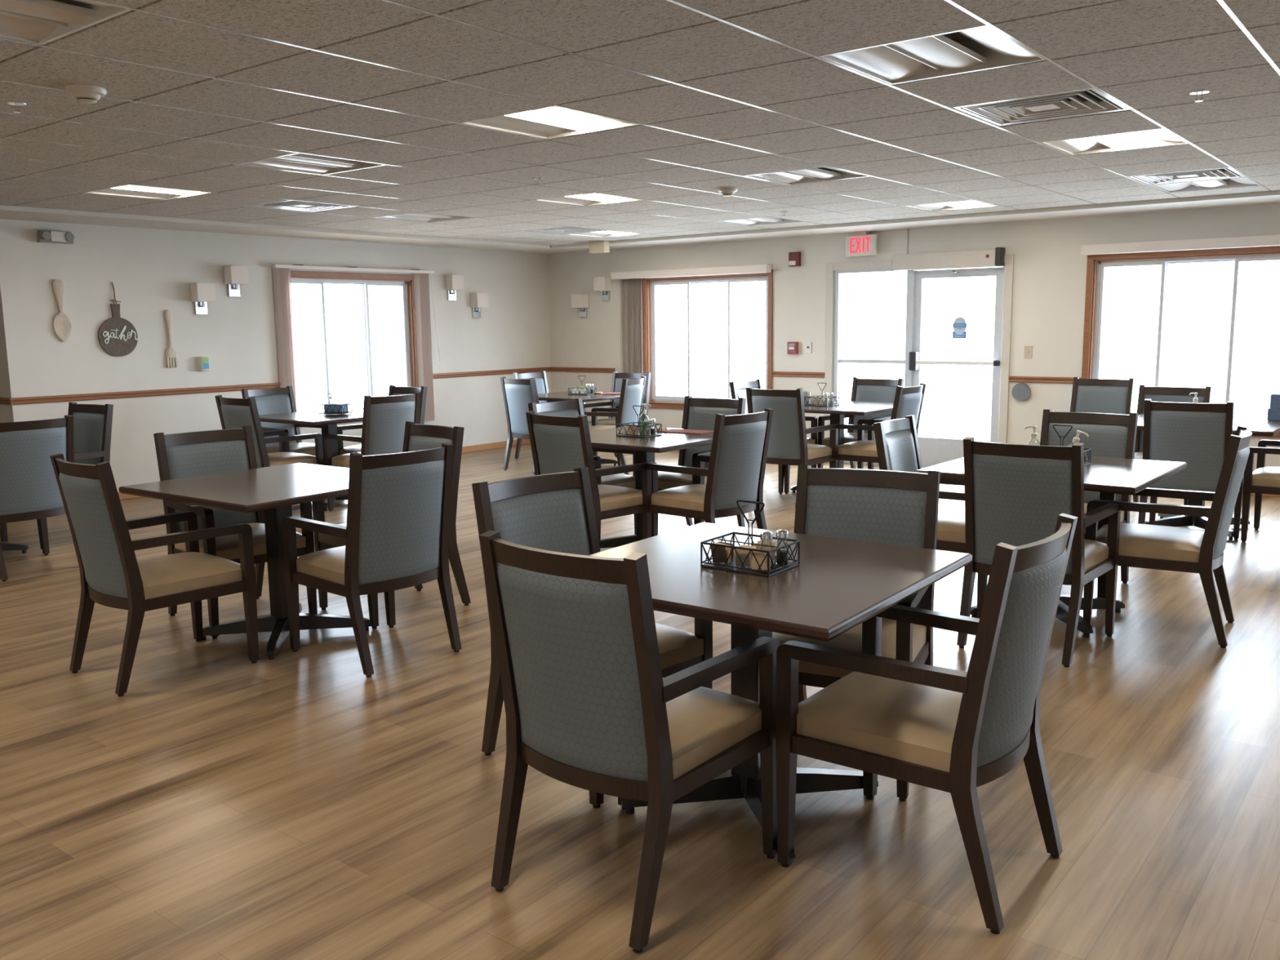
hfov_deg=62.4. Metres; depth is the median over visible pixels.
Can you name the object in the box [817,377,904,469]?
dining chair
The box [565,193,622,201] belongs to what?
light panel
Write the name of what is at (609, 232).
basket
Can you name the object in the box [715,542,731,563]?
packet
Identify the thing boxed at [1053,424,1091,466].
condiment caddy
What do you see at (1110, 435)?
dining chair
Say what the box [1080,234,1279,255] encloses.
vertical blind
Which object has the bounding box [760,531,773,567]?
shaker
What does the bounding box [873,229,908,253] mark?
conduit
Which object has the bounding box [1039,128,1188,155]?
ceiling light
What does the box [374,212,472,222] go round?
ceiling light
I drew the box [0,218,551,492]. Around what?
wall
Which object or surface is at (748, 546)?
packet
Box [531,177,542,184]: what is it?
sprinkler
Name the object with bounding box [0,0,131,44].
ceiling light
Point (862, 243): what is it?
exit sign
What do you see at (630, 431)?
packet
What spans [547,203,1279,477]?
wall
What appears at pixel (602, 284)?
wall sconce
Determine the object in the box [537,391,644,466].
dining table
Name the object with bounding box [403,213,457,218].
basket
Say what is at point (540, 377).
dining chair
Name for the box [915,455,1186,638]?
dining table
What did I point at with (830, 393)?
shaker
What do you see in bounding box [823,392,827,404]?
shaker
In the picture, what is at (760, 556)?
packet
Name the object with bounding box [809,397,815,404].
packet
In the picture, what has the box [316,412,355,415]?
plate
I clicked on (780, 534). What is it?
shaker
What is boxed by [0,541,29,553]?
dining table
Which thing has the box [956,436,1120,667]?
dining chair
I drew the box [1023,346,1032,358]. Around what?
light switch
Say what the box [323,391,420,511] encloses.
dining chair
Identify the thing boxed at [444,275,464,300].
wall sconce
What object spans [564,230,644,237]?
ceiling light
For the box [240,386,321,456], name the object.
dining chair
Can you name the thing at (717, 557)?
packet
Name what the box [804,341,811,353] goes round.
switch
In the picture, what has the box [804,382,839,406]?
condiment caddy
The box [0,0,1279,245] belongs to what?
ceiling
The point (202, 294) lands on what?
wall sconce
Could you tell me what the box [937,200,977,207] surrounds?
basket
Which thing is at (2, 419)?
wall
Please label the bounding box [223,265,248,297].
wall sconce
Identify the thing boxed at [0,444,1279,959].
floor
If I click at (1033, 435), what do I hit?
pump bottle
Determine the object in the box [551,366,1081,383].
trim
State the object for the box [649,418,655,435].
shaker
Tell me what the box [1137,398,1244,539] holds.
dining chair
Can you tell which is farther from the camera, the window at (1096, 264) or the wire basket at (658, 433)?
the window at (1096, 264)
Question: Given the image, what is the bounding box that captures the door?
[824,253,1013,467]
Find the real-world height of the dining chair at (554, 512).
0.973 m
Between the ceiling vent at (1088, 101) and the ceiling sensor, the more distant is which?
the ceiling sensor
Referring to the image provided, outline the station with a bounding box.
[786,342,798,354]
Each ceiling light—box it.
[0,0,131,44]
[84,184,212,199]
[237,152,386,174]
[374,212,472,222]
[459,105,640,139]
[533,192,641,205]
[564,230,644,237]
[714,217,802,226]
[742,166,869,184]
[817,24,1046,84]
[904,200,999,211]
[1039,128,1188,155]
[1149,177,1259,192]
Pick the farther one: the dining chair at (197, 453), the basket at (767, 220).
the basket at (767, 220)
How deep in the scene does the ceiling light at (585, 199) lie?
8.12 m
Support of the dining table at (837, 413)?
on the floor
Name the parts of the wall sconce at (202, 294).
wall plate, arm, lamp shade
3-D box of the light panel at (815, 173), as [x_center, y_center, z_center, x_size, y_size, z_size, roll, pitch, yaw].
[1.087,-2.032,6.840,0.180,0.096,0.575,6,11,38]
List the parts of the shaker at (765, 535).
lid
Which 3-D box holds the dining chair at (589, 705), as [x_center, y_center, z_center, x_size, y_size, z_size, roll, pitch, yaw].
[-0.026,0.599,2.839,0.556,0.973,0.647,6,11,37]
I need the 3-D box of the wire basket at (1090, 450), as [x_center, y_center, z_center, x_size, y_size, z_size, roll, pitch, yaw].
[2.124,-0.117,5.332,0.237,0.077,0.188,6,11,38]
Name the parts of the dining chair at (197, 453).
leg, arm, rail, leg, backrest, seat frame, seat, leg, leg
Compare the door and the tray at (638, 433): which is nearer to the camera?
the tray at (638, 433)
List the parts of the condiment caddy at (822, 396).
handle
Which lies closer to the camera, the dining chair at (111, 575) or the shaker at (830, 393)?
the dining chair at (111, 575)
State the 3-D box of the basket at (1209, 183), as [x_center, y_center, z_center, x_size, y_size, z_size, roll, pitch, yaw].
[4.063,-2.180,7.587,0.180,0.096,0.575,6,11,38]
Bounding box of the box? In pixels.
[324,403,348,413]
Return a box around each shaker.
[590,383,593,394]
[644,418,649,435]
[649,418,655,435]
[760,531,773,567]
[776,529,788,566]
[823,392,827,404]
[829,392,833,404]
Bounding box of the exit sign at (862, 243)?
[845,231,877,256]
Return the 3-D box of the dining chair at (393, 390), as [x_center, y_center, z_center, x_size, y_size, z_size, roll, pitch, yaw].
[-2.261,-0.337,9.385,0.556,0.973,0.647,7,11,41]
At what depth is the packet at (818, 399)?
9.21 m
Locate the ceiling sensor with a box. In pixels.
[588,240,609,253]
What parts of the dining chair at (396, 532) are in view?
leg, arm, seat, leg, seat frame, leg, backrest, rail, leg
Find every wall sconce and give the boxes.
[190,283,216,314]
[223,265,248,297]
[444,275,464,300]
[470,293,488,317]
[571,293,588,317]
[593,276,611,301]
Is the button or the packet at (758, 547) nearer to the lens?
the packet at (758, 547)
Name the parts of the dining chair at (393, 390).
leg, arm, seat, leg, backrest, rail, leg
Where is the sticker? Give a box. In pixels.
[952,316,966,338]
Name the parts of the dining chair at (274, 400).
leg, rail, backrest, arm, leg, seat, leg, arm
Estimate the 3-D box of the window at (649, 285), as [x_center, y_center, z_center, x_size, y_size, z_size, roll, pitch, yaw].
[0.782,-1.593,12.203,1.797,1.574,0.160,6,11,38]
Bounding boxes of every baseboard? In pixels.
[118,439,530,500]
[676,449,1279,497]
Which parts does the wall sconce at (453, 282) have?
wall plate, lamp shade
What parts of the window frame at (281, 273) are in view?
head rail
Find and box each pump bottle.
[327,392,333,403]
[640,404,651,435]
[1023,425,1039,445]
[1067,430,1088,446]
[1189,392,1198,403]
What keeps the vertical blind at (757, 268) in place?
attached to the window at (649, 285)
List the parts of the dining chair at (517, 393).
leg, rail, backrest, seat frame, leg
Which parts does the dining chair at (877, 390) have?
leg, arm, seat, leg, leg, backrest, rail, arm, leg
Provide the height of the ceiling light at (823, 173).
0.121 m
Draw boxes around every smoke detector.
[65,84,106,103]
[717,186,737,196]
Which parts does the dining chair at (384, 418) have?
leg, arm, seat, leg, backrest, rail, leg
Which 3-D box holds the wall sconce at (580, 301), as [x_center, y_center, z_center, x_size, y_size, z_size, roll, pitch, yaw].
[-0.747,-2.172,13.179,0.176,0.285,0.125,6,11,38]
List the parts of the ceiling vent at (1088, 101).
plate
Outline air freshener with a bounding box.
[198,356,209,371]
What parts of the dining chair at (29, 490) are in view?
leg, seat frame, rail, backrest, leg, leg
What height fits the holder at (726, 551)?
0.046 m
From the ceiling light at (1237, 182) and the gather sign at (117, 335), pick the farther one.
the gather sign at (117, 335)
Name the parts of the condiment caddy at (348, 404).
handle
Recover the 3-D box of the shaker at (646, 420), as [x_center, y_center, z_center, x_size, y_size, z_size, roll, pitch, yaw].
[0.046,-0.348,6.922,0.038,0.108,0.038,6,11,38]
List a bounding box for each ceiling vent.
[248,200,354,212]
[525,226,604,234]
[952,88,1129,126]
[1128,167,1245,184]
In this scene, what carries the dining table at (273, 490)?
on the floor
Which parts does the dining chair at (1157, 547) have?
leg, leg, arm, seat, arm, seat frame, leg, leg, backrest, rail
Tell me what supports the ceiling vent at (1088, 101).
in the ceiling
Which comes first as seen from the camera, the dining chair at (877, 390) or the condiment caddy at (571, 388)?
the dining chair at (877, 390)
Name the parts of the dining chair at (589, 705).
leg, rail, backrest, leg, seat frame, leg, seat, arm, leg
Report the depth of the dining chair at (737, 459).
6.36 m
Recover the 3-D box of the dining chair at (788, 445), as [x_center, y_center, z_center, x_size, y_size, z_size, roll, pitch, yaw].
[1.255,-0.300,8.832,0.556,0.973,0.647,6,11,38]
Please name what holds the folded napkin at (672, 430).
on the dining table at (645, 449)
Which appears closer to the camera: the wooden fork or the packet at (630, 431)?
the packet at (630, 431)
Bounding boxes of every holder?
[711,548,731,564]
[735,555,751,568]
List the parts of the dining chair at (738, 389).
leg, rail, backrest, leg, leg, seat, arm, leg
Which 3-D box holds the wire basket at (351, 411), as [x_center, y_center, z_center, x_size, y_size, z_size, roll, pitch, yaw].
[-2.580,-0.606,8.975,0.237,0.077,0.188,2,9,18]
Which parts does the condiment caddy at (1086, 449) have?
handle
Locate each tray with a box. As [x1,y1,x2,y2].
[619,432,660,436]
[702,554,797,574]
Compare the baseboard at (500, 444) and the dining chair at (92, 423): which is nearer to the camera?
the dining chair at (92, 423)
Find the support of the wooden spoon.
attached to the wall at (151, 272)
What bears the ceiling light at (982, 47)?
attached to the ceiling
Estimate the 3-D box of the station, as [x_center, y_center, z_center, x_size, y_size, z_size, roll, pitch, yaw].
[1.652,-1.429,11.442,0.114,0.134,0.058,6,11,38]
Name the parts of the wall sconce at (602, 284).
lamp shade, wall plate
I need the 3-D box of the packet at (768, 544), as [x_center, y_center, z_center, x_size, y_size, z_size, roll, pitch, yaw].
[0.381,0.216,3.211,0.055,0.058,0.013,6,10,37]
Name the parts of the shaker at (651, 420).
lid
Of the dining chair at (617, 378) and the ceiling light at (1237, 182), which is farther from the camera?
the dining chair at (617, 378)
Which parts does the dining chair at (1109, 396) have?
leg, backrest, rail, leg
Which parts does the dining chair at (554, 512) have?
leg, rail, backrest, leg, leg, seat, seat frame, leg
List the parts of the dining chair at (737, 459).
leg, arm, seat, leg, arm, seat frame, leg, backrest, rail, leg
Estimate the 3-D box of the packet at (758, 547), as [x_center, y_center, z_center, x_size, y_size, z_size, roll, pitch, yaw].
[0.367,0.218,3.200,0.057,0.061,0.013,6,10,37]
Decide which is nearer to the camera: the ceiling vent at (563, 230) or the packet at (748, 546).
the packet at (748, 546)
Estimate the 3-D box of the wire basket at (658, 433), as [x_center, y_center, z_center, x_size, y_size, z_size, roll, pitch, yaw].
[-0.007,-0.329,6.951,0.237,0.077,0.188,6,11,38]
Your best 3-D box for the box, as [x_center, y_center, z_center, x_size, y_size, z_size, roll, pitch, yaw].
[-2.580,-0.611,8.974,0.170,0.072,0.110,2,9,18]
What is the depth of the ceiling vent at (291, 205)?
8.22 m
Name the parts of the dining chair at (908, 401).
arm, seat frame, seat, leg, arm, leg, backrest, rail, leg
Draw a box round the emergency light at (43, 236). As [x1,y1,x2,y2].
[36,230,74,244]
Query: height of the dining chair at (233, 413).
0.973 m
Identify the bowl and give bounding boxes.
[53,311,71,342]
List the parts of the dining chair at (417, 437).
leg, seat frame, seat, leg, leg, backrest, rail, leg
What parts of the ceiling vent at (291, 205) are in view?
plate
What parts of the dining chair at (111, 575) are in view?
leg, rail, backrest, leg, arm, seat frame, seat, arm, leg, leg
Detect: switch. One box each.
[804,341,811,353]
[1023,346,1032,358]
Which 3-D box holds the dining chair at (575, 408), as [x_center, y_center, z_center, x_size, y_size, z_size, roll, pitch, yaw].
[-0.374,-0.056,7.312,0.647,0.973,0.556,6,11,39]
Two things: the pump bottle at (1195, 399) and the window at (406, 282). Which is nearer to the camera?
the pump bottle at (1195, 399)
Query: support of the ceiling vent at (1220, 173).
in the ceiling
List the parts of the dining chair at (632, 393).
leg, arm, seat, arm, leg, backrest, rail, leg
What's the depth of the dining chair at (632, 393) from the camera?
10.42 m
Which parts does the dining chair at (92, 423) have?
leg, leg, leg, rail, backrest, arm, leg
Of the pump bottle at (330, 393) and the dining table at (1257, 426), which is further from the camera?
the pump bottle at (330, 393)
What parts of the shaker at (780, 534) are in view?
lid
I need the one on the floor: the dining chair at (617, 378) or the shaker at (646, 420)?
the dining chair at (617, 378)
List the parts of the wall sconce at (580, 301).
lamp shade, wall plate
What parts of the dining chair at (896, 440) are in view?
leg, rail, backrest, leg, seat, seat frame, arm, arm, leg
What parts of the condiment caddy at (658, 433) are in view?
handle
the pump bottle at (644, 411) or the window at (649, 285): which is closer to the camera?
the pump bottle at (644, 411)
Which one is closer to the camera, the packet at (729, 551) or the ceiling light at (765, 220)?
the packet at (729, 551)
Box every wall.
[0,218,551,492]
[0,368,5,422]
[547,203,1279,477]
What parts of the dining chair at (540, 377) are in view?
leg, rail, backrest, leg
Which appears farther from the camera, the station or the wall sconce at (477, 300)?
the wall sconce at (477, 300)
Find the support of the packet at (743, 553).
in the holder at (735, 556)
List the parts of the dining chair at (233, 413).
leg, rail, backrest, leg, arm, leg, seat, arm, leg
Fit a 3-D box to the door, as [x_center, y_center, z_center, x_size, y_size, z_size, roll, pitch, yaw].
[2.746,-1.157,10.648,1.958,2.100,0.200,6,11,38]
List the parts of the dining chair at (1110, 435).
leg, backrest, rail, leg, seat, seat frame, leg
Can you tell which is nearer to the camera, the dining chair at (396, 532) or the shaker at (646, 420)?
the dining chair at (396, 532)
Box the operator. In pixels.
[893,247,1005,271]
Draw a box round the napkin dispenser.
[1266,393,1279,421]
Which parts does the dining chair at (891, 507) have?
leg, seat, seat frame, backrest, rail, leg, arm, leg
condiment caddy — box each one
[317,389,354,413]
[568,375,596,395]
[615,405,662,438]
[700,499,799,577]
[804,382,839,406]
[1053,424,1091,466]
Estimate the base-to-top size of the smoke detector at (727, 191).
0.052 m
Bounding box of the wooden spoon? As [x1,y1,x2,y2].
[51,279,71,342]
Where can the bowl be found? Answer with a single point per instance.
(62, 326)
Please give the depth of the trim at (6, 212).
9.66 m
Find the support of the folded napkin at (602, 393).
on the dining table at (556, 396)
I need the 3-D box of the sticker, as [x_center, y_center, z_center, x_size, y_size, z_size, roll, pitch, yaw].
[3.126,-1.490,10.338,0.140,0.209,0.004,6,11,38]
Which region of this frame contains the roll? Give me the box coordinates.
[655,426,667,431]
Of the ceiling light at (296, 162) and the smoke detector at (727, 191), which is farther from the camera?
the smoke detector at (727, 191)
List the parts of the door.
closer arm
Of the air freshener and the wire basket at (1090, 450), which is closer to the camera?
the wire basket at (1090, 450)
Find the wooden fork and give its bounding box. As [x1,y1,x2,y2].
[164,309,177,368]
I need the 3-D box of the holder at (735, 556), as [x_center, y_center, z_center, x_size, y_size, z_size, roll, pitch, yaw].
[0.317,0.236,3.150,0.047,0.046,0.047,6,11,38]
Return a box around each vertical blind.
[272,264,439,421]
[610,264,772,373]
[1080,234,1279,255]
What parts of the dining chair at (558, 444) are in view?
leg, rail, backrest, leg, leg, seat, seat frame, arm, leg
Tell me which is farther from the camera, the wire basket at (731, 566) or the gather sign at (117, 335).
the gather sign at (117, 335)
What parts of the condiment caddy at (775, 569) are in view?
handle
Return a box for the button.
[1012,382,1031,400]
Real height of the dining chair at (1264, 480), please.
0.973 m
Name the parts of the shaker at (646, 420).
lid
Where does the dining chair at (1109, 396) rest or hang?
on the floor
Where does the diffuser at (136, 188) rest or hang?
on the ceiling light at (129, 190)
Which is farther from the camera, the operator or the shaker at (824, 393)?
the operator
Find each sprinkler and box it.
[6,102,26,113]
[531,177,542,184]
[1190,90,1208,102]
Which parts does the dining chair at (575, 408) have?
leg, rail, backrest, leg, arm, leg, arm, seat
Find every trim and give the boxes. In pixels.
[0,190,1279,253]
[0,366,551,404]
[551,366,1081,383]
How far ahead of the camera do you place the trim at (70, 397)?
9.73 m
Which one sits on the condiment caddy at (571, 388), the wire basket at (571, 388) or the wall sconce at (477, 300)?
the wire basket at (571, 388)
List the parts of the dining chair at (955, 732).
leg, leg, arm, seat, seat frame, arm, leg, backrest, rail, leg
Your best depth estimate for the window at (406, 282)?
11.50 m
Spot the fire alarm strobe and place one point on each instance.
(794, 258)
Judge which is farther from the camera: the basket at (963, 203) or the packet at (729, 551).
the basket at (963, 203)
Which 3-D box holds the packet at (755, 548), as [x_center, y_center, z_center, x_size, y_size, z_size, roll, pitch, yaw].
[0.357,0.234,3.092,0.057,0.060,0.006,6,10,37]
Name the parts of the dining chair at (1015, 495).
leg, rail, backrest, seat frame, leg, seat, arm, leg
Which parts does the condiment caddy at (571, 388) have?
handle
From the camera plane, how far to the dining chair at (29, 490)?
6.49 m
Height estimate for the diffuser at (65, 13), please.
0.096 m
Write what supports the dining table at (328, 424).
on the floor
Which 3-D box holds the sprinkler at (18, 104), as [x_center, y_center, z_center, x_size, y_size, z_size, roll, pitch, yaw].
[-2.575,-1.539,4.370,0.076,0.038,0.076,6,11,38]
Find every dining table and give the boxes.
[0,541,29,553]
[118,462,371,659]
[258,408,363,511]
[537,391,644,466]
[587,522,972,864]
[589,426,713,548]
[790,400,893,493]
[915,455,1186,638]
[1137,413,1279,540]
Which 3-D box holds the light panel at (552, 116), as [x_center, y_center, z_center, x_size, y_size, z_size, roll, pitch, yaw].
[-0.415,-1.734,4.948,0.180,0.096,0.575,6,11,38]
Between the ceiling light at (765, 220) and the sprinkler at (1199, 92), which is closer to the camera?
the sprinkler at (1199, 92)
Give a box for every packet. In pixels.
[622,426,629,434]
[627,426,635,435]
[710,545,728,562]
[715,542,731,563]
[716,542,731,563]
[718,541,733,561]
[733,548,751,566]
[741,544,756,548]
[748,551,767,569]
[752,542,768,551]
[755,548,771,570]
[757,541,773,547]
[760,540,775,560]
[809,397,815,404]
[816,398,822,404]
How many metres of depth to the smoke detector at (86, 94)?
4.08 m
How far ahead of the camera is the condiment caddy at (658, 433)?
6.92 m
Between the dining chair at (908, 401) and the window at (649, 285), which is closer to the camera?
the dining chair at (908, 401)
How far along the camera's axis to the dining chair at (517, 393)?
10.82 m
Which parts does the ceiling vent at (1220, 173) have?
plate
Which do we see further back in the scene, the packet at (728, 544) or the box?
the box
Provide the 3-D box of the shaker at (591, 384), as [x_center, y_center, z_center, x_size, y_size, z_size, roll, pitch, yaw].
[-0.506,-0.962,11.138,0.038,0.108,0.038,6,11,38]
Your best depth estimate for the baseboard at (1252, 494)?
8.84 m
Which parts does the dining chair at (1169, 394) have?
seat, leg, backrest, rail, leg, leg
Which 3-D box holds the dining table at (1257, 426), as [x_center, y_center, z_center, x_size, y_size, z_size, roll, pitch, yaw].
[3.941,-0.029,7.467,1.009,0.766,1.009,6,11,38]
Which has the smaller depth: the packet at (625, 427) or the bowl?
the packet at (625, 427)
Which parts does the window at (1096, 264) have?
sash, frame, sash, sash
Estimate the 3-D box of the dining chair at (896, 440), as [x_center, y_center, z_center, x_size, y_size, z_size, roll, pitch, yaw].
[1.604,0.169,5.619,0.647,0.973,0.556,5,10,34]
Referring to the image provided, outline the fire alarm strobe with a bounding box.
[788,251,800,266]
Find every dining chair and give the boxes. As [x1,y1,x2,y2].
[0,402,113,549]
[0,414,74,582]
[49,453,258,696]
[153,425,317,639]
[214,395,324,502]
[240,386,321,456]
[282,442,462,677]
[311,421,471,628]
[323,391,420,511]
[337,384,427,455]
[471,466,712,808]
[478,530,780,952]
[500,376,539,474]
[511,370,585,458]
[525,410,657,540]
[528,398,635,534]
[583,371,651,466]
[583,376,646,475]
[632,395,746,534]
[641,408,773,539]
[728,378,817,493]
[746,386,838,507]
[772,464,940,800]
[775,513,1077,934]
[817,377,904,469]
[830,382,926,469]
[873,414,987,618]
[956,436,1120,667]
[1040,408,1137,597]
[1070,377,1134,414]
[1083,425,1252,648]
[1133,384,1212,505]
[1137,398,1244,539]
[1240,440,1279,542]
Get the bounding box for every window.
[290,271,417,427]
[642,269,773,409]
[1081,245,1279,438]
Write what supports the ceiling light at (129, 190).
attached to the ceiling
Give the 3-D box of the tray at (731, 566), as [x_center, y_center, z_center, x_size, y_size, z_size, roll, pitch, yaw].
[0.333,0.255,3.191,0.232,0.002,0.182,6,10,37]
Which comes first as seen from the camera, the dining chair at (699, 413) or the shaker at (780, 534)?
the shaker at (780, 534)
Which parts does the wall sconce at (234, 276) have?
wall plate, lamp shade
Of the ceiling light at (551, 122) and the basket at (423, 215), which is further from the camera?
the basket at (423, 215)
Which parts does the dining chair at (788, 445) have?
leg, rail, backrest, leg, seat frame, leg, seat, arm, leg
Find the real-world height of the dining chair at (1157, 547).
0.973 m
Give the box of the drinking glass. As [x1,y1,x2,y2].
[803,391,810,404]
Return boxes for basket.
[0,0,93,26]
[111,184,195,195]
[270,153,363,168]
[317,403,354,413]
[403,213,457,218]
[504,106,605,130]
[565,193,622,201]
[568,386,596,395]
[590,230,629,234]
[615,422,662,438]
[700,532,799,577]
[746,217,783,222]
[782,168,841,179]
[804,395,839,406]
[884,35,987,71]
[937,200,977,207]
[1084,448,1091,466]
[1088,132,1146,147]
[1187,179,1227,187]
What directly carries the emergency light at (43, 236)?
attached to the wall at (151, 272)
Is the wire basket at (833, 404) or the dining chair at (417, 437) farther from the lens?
the wire basket at (833, 404)
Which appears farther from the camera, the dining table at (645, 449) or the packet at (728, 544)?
the dining table at (645, 449)
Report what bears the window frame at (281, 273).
attached to the window at (406, 282)
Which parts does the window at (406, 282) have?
sash, sash, frame, sash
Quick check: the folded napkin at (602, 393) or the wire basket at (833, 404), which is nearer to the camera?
the wire basket at (833, 404)
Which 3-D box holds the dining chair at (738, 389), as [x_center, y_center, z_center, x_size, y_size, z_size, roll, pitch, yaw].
[1.195,-0.414,9.609,0.647,0.973,0.556,5,10,36]
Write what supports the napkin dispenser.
on the dining table at (1257, 426)
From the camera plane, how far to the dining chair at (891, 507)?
3.76 m
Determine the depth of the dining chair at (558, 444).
6.36 m
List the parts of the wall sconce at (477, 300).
wall plate, lamp shade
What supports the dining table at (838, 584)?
on the floor
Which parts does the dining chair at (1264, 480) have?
leg, leg, arm, seat frame, seat, arm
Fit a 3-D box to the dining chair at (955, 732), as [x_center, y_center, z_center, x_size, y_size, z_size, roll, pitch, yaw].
[0.795,0.582,2.889,0.647,0.973,0.556,6,11,38]
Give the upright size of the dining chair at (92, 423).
0.973 m
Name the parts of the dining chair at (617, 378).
arm, seat, leg, leg, backrest, rail, leg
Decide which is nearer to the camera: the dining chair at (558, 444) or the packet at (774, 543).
the packet at (774, 543)
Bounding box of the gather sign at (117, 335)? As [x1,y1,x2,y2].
[97,281,137,356]
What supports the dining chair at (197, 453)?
on the floor
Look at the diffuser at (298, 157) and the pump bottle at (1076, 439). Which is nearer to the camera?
the pump bottle at (1076, 439)
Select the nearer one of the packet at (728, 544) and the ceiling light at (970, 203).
the packet at (728, 544)
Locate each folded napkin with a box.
[600,392,620,394]
[658,428,713,434]
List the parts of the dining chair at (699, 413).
leg, seat, leg, leg, arm, backrest, rail, leg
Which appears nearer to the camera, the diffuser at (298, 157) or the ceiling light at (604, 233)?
the diffuser at (298, 157)
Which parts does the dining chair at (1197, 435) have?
leg, leg, backrest, rail, seat frame, leg, leg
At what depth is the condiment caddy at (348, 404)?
8.93 m

